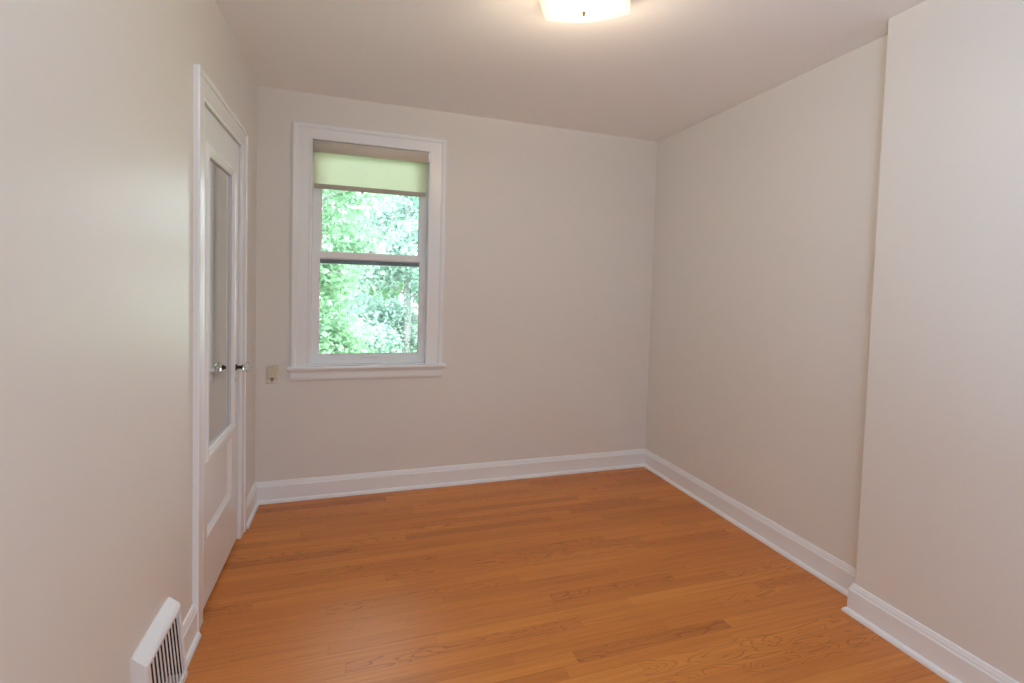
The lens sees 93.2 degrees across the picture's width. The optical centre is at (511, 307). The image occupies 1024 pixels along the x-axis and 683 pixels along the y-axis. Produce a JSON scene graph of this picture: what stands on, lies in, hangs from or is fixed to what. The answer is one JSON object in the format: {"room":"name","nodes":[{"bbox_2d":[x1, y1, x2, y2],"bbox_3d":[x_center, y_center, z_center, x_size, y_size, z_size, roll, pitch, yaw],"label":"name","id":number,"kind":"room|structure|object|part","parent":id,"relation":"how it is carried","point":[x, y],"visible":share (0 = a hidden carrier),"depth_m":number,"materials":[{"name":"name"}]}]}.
{"room":"empty bedroom","nodes":[
{"label":"empty bedroom","id":0,"kind":"room"},
{"bbox_2d":[0,0,257,682],"bbox_3d":[-0.877,0.056,0.603,0.160,2.500,4.778,1,2,-18],"label":"wall","id":1,"kind":"structure","parent":0,"point":[96,96],"depth_m":1.13,"materials":[{"name":"paint"}]},
{"bbox_2d":[130,597,187,682],"bbox_3d":[-1.049,1.109,1.466,0.075,0.317,0.278,1,2,-18],"label":"floor vent","id":2,"kind":"object","parent":1,"relation":"attached to","point":[160,657],"visible":1,"depth_m":1.48,"materials":[{"name":"metal"}]},
{"bbox_3d":[-1.044,1.097,1.467,0.030,0.236,0.274,1,2,-18],"label":"frame","id":3,"kind":"part","parent":2,"relation":"part of","materials":[{"name":"metal"}]},
{"bbox_2d":[183,604,200,667],"bbox_3d":[-1.153,1.189,1.712,0.030,0.131,0.250,1,2,-18],"label":"baseboard","id":4,"kind":"structure","parent":1,"relation":"attached to","point":[192,637],"depth_m":1.76,"materials":[{"name":"paint"}]},
{"bbox_2d":[192,63,249,631],"bbox_3d":[-1.328,0.165,2.179,0.174,2.130,0.840,1,2,-18],"label":"door","id":5,"kind":"structure","parent":1,"relation":"in","point":[221,366],"depth_m":2.15,"materials":[{"name":"paint"}]},
{"bbox_2d":[205,142,236,462],"bbox_3d":[-1.301,-0.023,2.166,0.020,1.292,0.478,1,2,-18],"label":"mirror","id":6,"kind":"object","parent":5,"relation":"attached to","point":[220,172],"depth_m":2.17,"materials":[{"name":"mirror"}]},
{"bbox_3d":[-1.391,0.328,2.434,0.004,0.155,0.044,1,2,-18],"label":"knob plate","id":7,"kind":"part","parent":5,"relation":"part of","materials":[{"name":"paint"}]},
{"bbox_3d":[-1.342,0.301,2.449,0.032,0.049,0.049,1,2,-18],"label":"knob","id":8,"kind":"part","parent":5,"relation":"part of","materials":[{"name":"clear glass"}]},
{"bbox_2d":[246,483,258,528],"bbox_3d":[-1.502,1.136,2.795,0.030,0.131,0.328,1,2,-18],"label":"baseboard","id":9,"kind":"structure","parent":1,"relation":"attached to","point":[252,504],"depth_m":2.78,"materials":[{"name":"paint"}]},
{"bbox_2d":[255,86,657,481],"bbox_3d":[-0.250,-0.038,3.386,2.980,2.500,0.140,1,2,-18],"label":"wall","id":10,"kind":"structure","parent":0,"point":[549,231],"depth_m":3.36,"materials":[{"name":"paint"}]},
{"bbox_2d":[266,365,278,383],"bbox_3d":[-1.454,0.406,2.934,0.070,0.116,0.024,1,2,-18],"label":"outlet plate","id":11,"kind":"object","parent":10,"relation":"attached to","point":[272,371],"visible":1,"depth_m":2.93,"materials":[{"name":"beige plastic"}]},
{"bbox_2d":[286,121,446,380],"bbox_3d":[-0.911,-0.330,3.140,0.975,1.568,0.196,1,2,-18],"label":"window","id":12,"kind":"structure","parent":10,"relation":"in","point":[306,363],"depth_m":3.09,"materials":[{"name":"paint"}]},
{"bbox_3d":[-0.931,0.006,3.180,0.715,0.722,0.032,1,2,-18],"label":"sash","id":13,"kind":"part","parent":12,"relation":"part of","materials":[{"name":"plastic"}]},
{"bbox_3d":[-0.923,-0.653,3.186,0.715,0.754,0.031,1,2,-18],"label":"sash","id":14,"kind":"part","parent":12,"relation":"part of","materials":[{"name":"plastic"}]},
{"bbox_2d":[312,139,429,197],"bbox_3d":[-0.883,-0.877,3.070,0.716,0.286,0.074,1,2,-18],"label":"roller shade","id":15,"kind":"object","parent":12,"relation":"attached to","point":[337,165],"visible":1,"depth_m":3.08,"materials":[{"name":"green fabric"}]},
{"bbox_2d":[255,449,644,504],"bbox_3d":[-0.258,1.149,3.353,2.738,0.131,0.030,1,2,-18],"label":"baseboard","id":16,"kind":"structure","parent":10,"relation":"attached to","point":[312,488],"depth_m":3.27,"materials":[{"name":"paint"}]},
{"bbox_2d":[184,467,948,682],"bbox_3d":[0.478,1.358,1.062,2.980,0.060,4.898,1,2,-18],"label":"floor","id":17,"kind":"structure","parent":0,"point":[619,575],"depth_m":2.13,"materials":[{"name":"brown wood"}]},
{"bbox_2d":[215,0,925,141],"bbox_3d":[0.533,-1.212,1.015,2.980,0.080,5.018,1,2,-18],"label":"ceiling","id":18,"kind":"structure","parent":0,"point":[650,70],"depth_m":2.33,"materials":[{"name":"paint"}]},
{"bbox_2d":[552,0,620,15],"bbox_3d":[0.260,-1.127,1.734,0.322,0.162,0.322,2,2,12],"label":"ceiling light","id":19,"kind":"object","parent":18,"relation":"attached to","point":[556,3],"visible":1,"depth_m":1.84,"materials":[{"name":"glass"}]},
{"bbox_2d":[646,0,1023,682],"bbox_3d":[1.808,0.098,1.469,0.237,2.500,4.778,1,2,-18],"label":"wall","id":20,"kind":"structure","parent":0,"point":[837,329],"depth_m":2.04,"materials":[{"name":"paint"}]},
{"bbox_2d":[644,449,1018,682],"bbox_3d":[1.702,1.280,1.494,0.147,0.131,4.778,1,2,-18],"label":"baseboard","id":21,"kind":"structure","parent":20,"relation":"attached to","point":[946,659],"depth_m":2.19,"materials":[{"name":"paint"}]},
{"label":"outside","id":22,"kind":"structure","parent":0,"visible":0},
{"bbox_3d":[-10.436,2.838,30.345,60.000,0.200,56.172,1,2,-18],"label":"ground","id":23,"kind":"structure","parent":22,"visible":0},
{"bbox_2d":[319,189,407,353],"bbox_3d":[-3.216,0.287,6.729,4.334,7.219,4.114,2,2,-1],"label":"leafy tree","id":24,"kind":"object","parent":23,"relation":"on","point":[334,278],"visible":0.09,"depth_m":6.94,"materials":[{"name":"green plant"}]},
{"bbox_2d":[319,190,417,332],"bbox_3d":[-5.865,-2.071,20.008,6.527,10.711,5.839,2,2,-3],"label":"leafy tree","id":25,"kind":"object","parent":23,"relation":"on","point":[385,290],"visible":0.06,"depth_m":19.19,"materials":[{"name":"green plant"}]},
{"bbox_2d":[321,193,418,352],"bbox_3d":[-2.940,-0.170,12.757,4.545,7.663,5.007,3,3,29],"label":"leafy tree","id":26,"kind":"object","parent":23,"relation":"on","point":[404,320],"visible":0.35,"depth_m":12.09,"materials":[{"name":"green plant"}]}
]}

